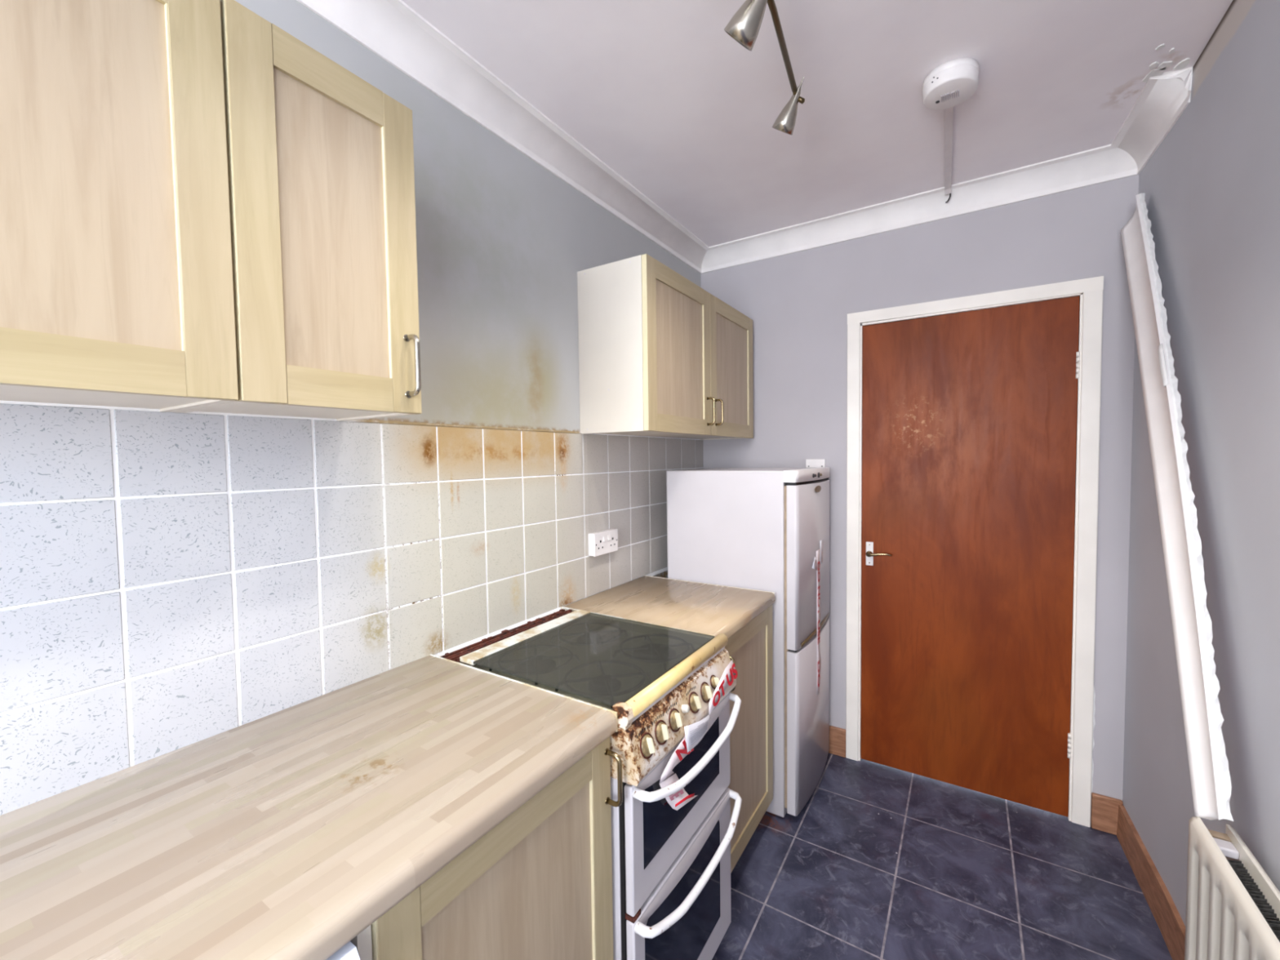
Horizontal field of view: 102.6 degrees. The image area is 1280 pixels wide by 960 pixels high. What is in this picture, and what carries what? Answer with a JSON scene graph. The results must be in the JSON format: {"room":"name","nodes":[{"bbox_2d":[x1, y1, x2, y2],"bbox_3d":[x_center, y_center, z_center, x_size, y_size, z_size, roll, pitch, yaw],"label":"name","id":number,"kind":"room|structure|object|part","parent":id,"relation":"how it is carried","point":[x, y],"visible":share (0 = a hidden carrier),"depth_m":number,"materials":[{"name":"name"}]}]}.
{"room":"kitchen","nodes":[
{"label":"kitchen","id":0,"kind":"room"},
{"bbox_2d":[234,0,701,577],"bbox_3d":[-1.024,0.157,0.708,0.150,2.410,5.092,1,3,33],"label":"wall","id":1,"kind":"structure","parent":0,"point":[503,242],"depth_m":1.47,"materials":[{"name":"grey paint"}]},
{"bbox_2d":[0,0,238,412],"bbox_3d":[-0.860,-0.386,0.545,0.287,0.566,0.606,1,3,33],"label":"upper cabinet","id":2,"kind":"object","parent":1,"relation":"attached to","point":[117,280],"visible":1,"depth_m":0.63,"materials":[{"name":"beige wood"}]},
{"bbox_3d":[-0.748,-0.384,0.474,0.008,0.448,0.488,1,3,33],"label":"panel","id":3,"kind":"part","parent":2,"relation":"part of","materials":[{"name":"brown wood"}]},
{"bbox_2d":[173,0,422,421],"bbox_3d":[-0.604,-0.404,0.913,0.324,0.566,0.290,1,3,33],"label":"upper cabinet","id":4,"kind":"object","parent":1,"relation":"attached to","point":[321,158],"visible":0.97,"depth_m":0.82,"materials":[{"name":"beige wood"}]},
{"bbox_3d":[-0.506,-0.402,0.852,0.008,0.446,0.174,1,3,33],"label":"panel","id":5,"kind":"part","parent":4,"relation":"part of","materials":[{"name":"brown wood"}]},
{"bbox_3d":[-0.418,-0.211,0.943,0.039,0.117,0.013,1,3,33],"label":"handle","id":6,"kind":"part","parent":4,"relation":"part of","materials":[{"name":"silver metal"}]},
{"bbox_2d":[0,400,699,439],"bbox_3d":[-0.962,-0.109,0.654,0.008,0.007,4.792,1,3,33],"label":"trim","id":7,"kind":"structure","parent":1,"relation":"attached to","point":[1,401],"depth_m":1.09,"materials":[{"name":"plastic"}]},
{"bbox_2d":[0,408,702,767],"bbox_3d":[-0.959,0.198,0.668,0.004,0.611,4.792,1,3,33],"label":"grout","id":8,"kind":"structure","parent":1,"relation":"attached to","point":[116,498],"depth_m":1.03,"materials":[{"name":"white grout"}]},
{"bbox_2d":[0,403,703,815],"bbox_3d":[-0.958,0.190,0.666,0.004,0.592,4.790,1,3,33],"label":"tiles","id":9,"kind":"structure","parent":1,"relation":"attached to","point":[50,551],"depth_m":0.99,"materials":[{"name":"tile"}]},
{"bbox_2d":[588,528,617,556],"bbox_3d":[-0.135,0.233,1.918,0.036,0.085,0.147,1,3,33],"label":"double socket","id":10,"kind":"object","parent":9,"relation":"attached to","point":[606,541],"visible":1,"depth_m":1.89,"materials":[{"name":"white plastic"}]},
{"bbox_2d":[607,534,611,541],"bbox_3d":[-0.115,0.216,1.921,0.006,0.022,0.016,1,3,33],"label":"rocker switch","id":11,"kind":"object","parent":10,"relation":"attached to","point":[609,536],"depth_m":1.92,"materials":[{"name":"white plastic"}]},
{"bbox_2d":[296,0,709,273],"bbox_3d":[-0.940,-1.002,0.595,0.088,0.086,4.792,1,3,33],"label":"coving","id":12,"kind":"structure","parent":1,"relation":"attached to","point":[391,29],"depth_m":1.44,"materials":[{"name":"paint"}]},
{"bbox_2d":[577,253,753,439],"bbox_3d":[0.180,-0.468,2.140,0.322,0.569,0.974,1,3,33],"label":"upper cabinet","id":13,"kind":"object","parent":1,"relation":"attached to","point":[660,355],"visible":1,"depth_m":1.79,"materials":[{"name":"beige wood"}]},
{"bbox_3d":[0.147,-0.456,1.872,0.019,0.569,0.485,1,3,33],"label":"door","id":14,"kind":"part","parent":13,"relation":"part of","materials":[{"name":"brown wood"}]},
{"bbox_3d":[0.146,-0.456,1.873,0.008,0.451,0.370,1,3,33],"label":"panel","id":15,"kind":"part","parent":13,"relation":"part of","materials":[{"name":"brown wood"}]},
{"bbox_3d":[0.283,-0.274,2.042,0.037,0.116,0.013,1,3,33],"label":"handle","id":16,"kind":"part","parent":13,"relation":"part of","materials":[{"name":"gold metal"}]},
{"bbox_3d":[0.327,-0.279,2.110,0.037,0.113,0.013,1,3,33],"label":"handle","id":17,"kind":"part","parent":13,"relation":"part of","materials":[{"name":"gold metal"}]},
{"bbox_3d":[0.409,-0.477,2.283,0.019,0.569,0.486,1,3,33],"label":"door","id":18,"kind":"part","parent":13,"relation":"part of","materials":[{"name":"brown wood"}]},
{"bbox_3d":[0.409,-0.477,2.283,0.008,0.451,0.371,1,3,33],"label":"panel","id":19,"kind":"part","parent":13,"relation":"part of","materials":[{"name":"brown wood"}]},
{"bbox_2d":[401,0,1232,246],"bbox_3d":[-0.220,-1.075,0.131,2.100,0.080,5.092,1,3,33],"label":"ceiling","id":20,"kind":"structure","parent":0,"point":[659,91],"depth_m":1.42,"materials":[{"name":"paint"}]},
{"bbox_2d":[724,0,804,135],"bbox_3d":[0.189,-0.989,0.957,0.128,0.174,1.019,0,3,25],"label":"ceiling light","id":21,"kind":"object","parent":20,"relation":"attached to","point":[744,25],"visible":1,"depth_m":1.09,"materials":[{"name":"silver metal"}]},
{"bbox_3d":[0.242,-0.970,1.066,0.132,0.125,0.072,1,3,33],"label":"lamp shade","id":22,"kind":"part","parent":21,"relation":"part of","materials":[{"name":"silver metal"}]},
{"bbox_3d":[0.403,-0.989,1.381,0.094,0.115,0.066,1,3,33],"label":"lamp shade","id":23,"kind":"part","parent":21,"relation":"part of","materials":[{"name":"silver metal"}]},
{"bbox_2d":[944,106,953,203],"bbox_3d":[1.048,-1.099,1.741,0.023,0.042,0.662,1,3,31],"label":"cable trunking","id":24,"kind":"object","parent":20,"relation":"attached to","point":[948,113],"visible":0.95,"depth_m":1.71,"materials":[{"name":"plastic"}]},
{"bbox_2d":[922,57,979,110],"bbox_3d":[0.848,-1.076,1.401,0.134,0.053,0.134,1,3,33],"label":"smoke detector","id":25,"kind":"object","parent":20,"relation":"attached to","point":[953,82],"visible":1,"depth_m":1.37,"materials":[{"name":"white plastic"}]},
{"bbox_2d":[941,89,959,102],"bbox_3d":[0.849,-1.052,1.403,0.042,0.004,0.026,1,3,33],"label":"grille","id":26,"kind":"object","parent":25,"relation":"attached to","point":[947,95],"depth_m":1.40,"materials":[{"name":"white plastic"}]},
{"bbox_2d":[1142,44,1190,82],"bbox_3d":[1.398,-1.107,1.350,0.090,0.003,0.164,1,3,33],"label":"plaster","id":27,"kind":"object","parent":20,"relation":"attached to","point":[1154,72],"visible":1,"depth_m":1.37,"materials":[{"name":"white paint"}]},
{"bbox_2d":[700,174,1138,813],"bbox_3d":[1.050,0.063,2.282,1.650,2.410,0.100,1,3,33],"label":"wall","id":28,"kind":"structure","parent":0,"point":[798,304],"depth_m":2.08,"materials":[{"name":"grey paint"}]},
{"bbox_2d":[805,458,825,467],"bbox_3d":[0.809,-0.053,2.363,0.086,0.086,0.013,1,3,33],"label":"wall switch","id":29,"kind":"object","parent":28,"relation":"attached to","point":[815,463],"visible":0.56,"depth_m":2.36,"materials":[{"name":"white plastic"}]},
{"bbox_2d":[828,724,845,757],"bbox_3d":[0.887,1.204,2.375,0.129,0.128,0.016,1,3,33],"label":"baseboard","id":30,"kind":"structure","parent":28,"relation":"attached to","point":[837,735],"depth_m":2.35,"materials":[{"name":"brown wood"}]},
{"bbox_2d":[701,144,1138,273],"bbox_3d":[0.984,-1.094,2.154,1.650,0.086,0.088,1,3,33],"label":"coving","id":31,"kind":"structure","parent":28,"relation":"attached to","point":[1105,163],"depth_m":2.04,"materials":[{"name":"paint"}]},
{"bbox_2d":[860,296,1079,817],"bbox_3d":[1.294,0.298,2.077,0.736,1.934,0.086,1,3,33],"label":"door","id":32,"kind":"structure","parent":28,"relation":"in","point":[969,419],"depth_m":2.05,"materials":[{"name":"brown wood"}]},
{"bbox_3d":[1.013,0.325,2.260,0.030,0.104,0.008,1,3,33],"label":"handle plate","id":33,"kind":"part","parent":32,"relation":"part of","materials":[{"name":"white plastic"}]},
{"bbox_3d":[1.034,0.326,2.219,0.106,0.027,0.042,1,3,33],"label":"handle","id":34,"kind":"part","parent":32,"relation":"part of","materials":[{"name":"gold metal"}]},
{"bbox_2d":[845,275,1103,827],"bbox_3d":[1.311,0.272,2.111,0.849,2.001,0.104,1,3,33],"label":"door frame","id":35,"kind":"structure","parent":28,"relation":"attached to","point":[1090,291],"depth_m":1.89,"materials":[{"name":"beige paint"}]},
{"bbox_2d":[1091,687,1095,792],"bbox_3d":[1.659,0.940,1.875,0.008,0.416,0.004,1,3,33],"label":"trim","id":36,"kind":"structure","parent":28,"relation":"attached to","point":[1094,706],"depth_m":1.87,"materials":[{"name":"paint"}]},
{"bbox_2d":[1090,792,1123,835],"bbox_3d":[1.694,1.213,1.860,0.084,0.130,0.016,1,3,33],"label":"baseboard","id":37,"kind":"structure","parent":28,"relation":"attached to","point":[1104,809],"depth_m":1.86,"materials":[{"name":"brown wood"}]},
{"bbox_2d":[711,753,1172,959],"bbox_3d":[-0.186,1.412,0.235,2.100,0.080,5.092,1,3,33],"label":"floor","id":38,"kind":"structure","parent":0,"point":[880,862],"depth_m":1.65,"materials":[{"name":"tile"}]},
{"bbox_2d":[326,941,359,959],"bbox_3d":[-0.685,0.952,0.486,0.578,0.832,0.587,1,3,33],"label":"washing machine","id":39,"kind":"object","parent":38,"relation":"on","point":[348,952],"visible":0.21,"depth_m":0.57,"materials":[{"name":"white metal"}]},
{"bbox_2d":[350,924,372,959],"bbox_3d":[-0.549,0.935,0.769,0.542,0.838,0.016,1,3,33],"label":"end panel","id":40,"kind":"object","parent":38,"relation":"on","point":[362,941],"visible":0.02,"depth_m":0.61,"materials":[{"name":"white laminate"}]},
{"bbox_2d":[370,736,622,959],"bbox_3d":[-0.397,0.924,0.966,0.587,0.840,0.476,1,3,33],"label":"base cabinet","id":41,"kind":"object","parent":38,"relation":"on","point":[538,885],"visible":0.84,"depth_m":0.84,"materials":[{"name":"beige wood"}]},
{"bbox_2d":[0,653,617,959],"bbox_3d":[-1.141,0.540,-0.165,0.588,0.042,3.160,1,3,33],"label":"countertop","id":42,"kind":"structure","parent":41,"relation":"on","point":[285,834],"depth_m":0.72,"materials":[{"name":"laminate"}]},
{"bbox_3d":[-0.190,0.876,0.831,0.008,0.615,0.360,1,3,33],"label":"panel","id":43,"kind":"part","parent":41,"relation":"part of","materials":[{"name":"brown wood"}]},
{"bbox_3d":[-0.051,0.579,0.992,0.039,0.111,0.013,1,3,33],"label":"handle","id":44,"kind":"part","parent":41,"relation":"part of","materials":[{"name":"gold metal"}]},
{"bbox_2d":[437,608,742,959],"bbox_3d":[-0.116,0.877,1.373,0.668,0.891,0.502,1,3,33],"label":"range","id":45,"kind":"object","parent":38,"relation":"on","point":[671,868],"visible":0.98,"depth_m":1.22,"materials":[{"name":"white metal"}]},
{"bbox_3d":[-0.399,0.461,1.531,0.011,0.027,0.494,1,3,33],"label":"trim","id":46,"kind":"part","parent":45,"relation":"part of","materials":[{"name":"metal"}]},
{"bbox_2d":[457,613,714,710],"bbox_3d":[-0.120,0.465,1.353,0.497,0.032,0.496,1,3,33],"label":"cooktop","id":47,"kind":"object","parent":45,"relation":"in","point":[599,660],"depth_m":1.35,"materials":[{"name":"glass"}]},
{"bbox_3d":[0.015,0.535,1.032,0.017,0.039,0.040,1,3,33],"label":"knob","id":48,"kind":"part","parent":45,"relation":"part of","materials":[{"name":"gold metal"}]},
{"bbox_3d":[0.046,0.532,1.081,0.017,0.039,0.040,1,3,33],"label":"knob","id":49,"kind":"part","parent":45,"relation":"part of","materials":[{"name":"gold metal"}]},
{"bbox_3d":[0.097,0.530,1.217,0.080,0.108,0.496,1,3,33],"label":"control panel","id":50,"kind":"part","parent":45,"relation":"part of","materials":[{"name":"white metal"}]},
{"bbox_3d":[0.078,0.530,1.130,0.017,0.039,0.040,1,3,33],"label":"knob","id":51,"kind":"part","parent":45,"relation":"part of","materials":[{"name":"gold metal"}]},
{"bbox_3d":[0.104,0.452,1.220,0.027,0.034,0.472,1,3,33],"label":"rail","id":52,"kind":"part","parent":45,"relation":"part of","materials":[{"name":"yellow metal"}]},
{"bbox_3d":[0.110,0.724,1.219,0.020,0.264,0.492,1,3,33],"label":"oven door","id":53,"kind":"part","parent":45,"relation":"part of","materials":[{"name":"white metal"}]},
{"bbox_3d":[0.114,1.062,1.233,0.020,0.388,0.492,1,3,33],"label":"oven door","id":54,"kind":"part","parent":45,"relation":"part of","materials":[{"name":"white metal"}]},
{"bbox_3d":[0.107,0.698,1.195,0.002,0.173,0.374,1,3,33],"label":"oven glass","id":55,"kind":"part","parent":45,"relation":"part of","materials":[{"name":"black glass"}]},
{"bbox_3d":[0.112,1.036,1.210,0.002,0.282,0.374,1,3,33],"label":"oven glass","id":56,"kind":"part","parent":45,"relation":"part of","materials":[{"name":"black glass"}]},
{"bbox_3d":[0.140,0.625,1.199,0.056,0.057,0.497,1,3,33],"label":"oven handle","id":57,"kind":"part","parent":45,"relation":"part of","materials":[{"name":"white ceramic"}]},
{"bbox_3d":[0.144,0.900,1.211,0.056,0.057,0.497,1,3,33],"label":"oven handle","id":58,"kind":"part","parent":45,"relation":"part of","materials":[{"name":"white ceramic"}]},
{"bbox_3d":[0.129,0.526,1.210,0.017,0.039,0.040,1,3,33],"label":"knob","id":59,"kind":"part","parent":45,"relation":"part of","materials":[{"name":"gold metal"}]},
{"bbox_2d":[684,715,710,752],"bbox_3d":[0.137,0.575,1.186,0.010,0.068,0.135,1,3,33],"label":"paper notice","id":60,"kind":"object","parent":45,"relation":"attached to","point":[695,732],"visible":1,"depth_m":1.17,"materials":[{"name":"grey paper"}]},
{"bbox_2d":[659,659,737,810],"bbox_3d":[0.157,0.616,1.233,0.019,0.238,0.404,1,3,33],"label":"tape","id":61,"kind":"object","parent":45,"relation":"attached to","point":[678,799],"visible":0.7,"depth_m":1.15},
{"bbox_3d":[0.162,0.523,1.263,0.017,0.039,0.040,1,3,33],"label":"knob","id":62,"kind":"part","parent":45,"relation":"part of","materials":[{"name":"gold metal"}]},
{"bbox_3d":[0.189,0.515,1.307,0.013,0.027,0.027,1,3,33],"label":"knob","id":63,"kind":"part","parent":45,"relation":"part of","materials":[{"name":"gold metal"}]},
{"bbox_2d":[666,467,830,817],"bbox_3d":[0.503,0.615,2.253,0.567,1.326,0.538,1,3,33],"label":"freezer","id":64,"kind":"object","parent":38,"relation":"on","point":[763,529],"visible":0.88,"depth_m":1.97,"materials":[{"name":"white metal"}]},
{"bbox_3d":[0.719,0.937,2.131,0.055,0.618,0.538,1,3,33],"label":"freezer door","id":65,"kind":"part","parent":64,"relation":"part of","materials":[{"name":"white metal"}]},
{"bbox_3d":[0.710,0.314,2.105,0.055,0.610,0.538,1,3,33],"label":"fridge door","id":66,"kind":"part","parent":64,"relation":"part of","materials":[{"name":"white metal"}]},
{"bbox_2d":[812,539,822,695],"bbox_3d":[0.715,0.560,2.057,0.006,0.625,0.152,1,3,34],"label":"tape","id":67,"kind":"object","parent":64,"relation":"attached to","point":[819,559],"visible":1,"depth_m":2.07,"materials":[{"name":"plastic"}]},
{"bbox_2d":[724,604,773,873],"bbox_3d":[0.143,0.882,1.824,0.573,0.836,0.530,1,3,33],"label":"base cabinet","id":68,"kind":"object","parent":38,"relation":"on","point":[750,648],"visible":0.24,"depth_m":1.74,"materials":[{"name":"beige wood"}]},
{"bbox_2d":[560,575,775,638],"bbox_3d":[0.116,0.443,1.819,0.568,0.042,0.542,1,3,33],"label":"countertop","id":69,"kind":"structure","parent":68,"relation":"on","point":[709,610],"depth_m":1.76,"materials":[{"name":"laminate"}]},
{"bbox_3d":[0.261,0.569,1.506,0.039,0.111,0.013,1,3,33],"label":"handle","id":70,"kind":"part","parent":68,"relation":"part of","materials":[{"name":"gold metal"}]},
{"bbox_3d":[0.344,0.840,1.693,0.008,0.621,0.414,1,3,33],"label":"panel","id":71,"kind":"part","parent":68,"relation":"part of","materials":[{"name":"brown wood"}]},
{"bbox_2d":[1122,0,1279,925],"bbox_3d":[0.556,0.178,-0.302,0.300,2.410,5.092,1,3,33],"label":"wall","id":72,"kind":"structure","parent":0,"point":[1211,187],"depth_m":1.20,"materials":[{"name":"grey paint"}]},
{"bbox_2d":[1116,804,1185,959],"bbox_3d":[0.444,1.322,-0.182,0.040,0.118,4.776,1,3,33],"label":"baseboard","id":73,"kind":"structure","parent":72,"relation":"attached to","point":[1168,919],"depth_m":1.54,"materials":[{"name":"brown wood"}]},
{"bbox_2d":[1111,66,1192,173],"bbox_3d":[1.551,-1.077,1.578,0.091,0.086,0.445,1,3,30],"label":"coving","id":74,"kind":"structure","parent":72,"relation":"attached to","point":[1165,97],"depth_m":1.52,"materials":[{"name":"paint"}]},
{"bbox_2d":[1184,816,1279,959],"bbox_3d":[0.902,1.042,0.586,0.096,0.600,1.185,1,3,33],"label":"radiator","id":75,"kind":"object","parent":72,"relation":"attached to","point":[1233,905],"visible":1,"depth_m":0.98,"materials":[{"name":"metal"}]},
{"bbox_2d":[1120,193,1233,821],"bbox_3d":[1.415,-0.103,1.379,0.050,1.611,0.952,1,3,34],"label":"coving","id":76,"kind":"object","parent":75,"relation":"on","point":[1199,685],"visible":1,"depth_m":1.26,"materials":[{"name":"paint"}]},
{"bbox_3d":[0.913,0.978,0.576,0.016,0.470,1.185,1,3,33],"label":"panel","id":77,"kind":"part","parent":75,"relation":"part of","materials":[{"name":"metal"}]}
]}

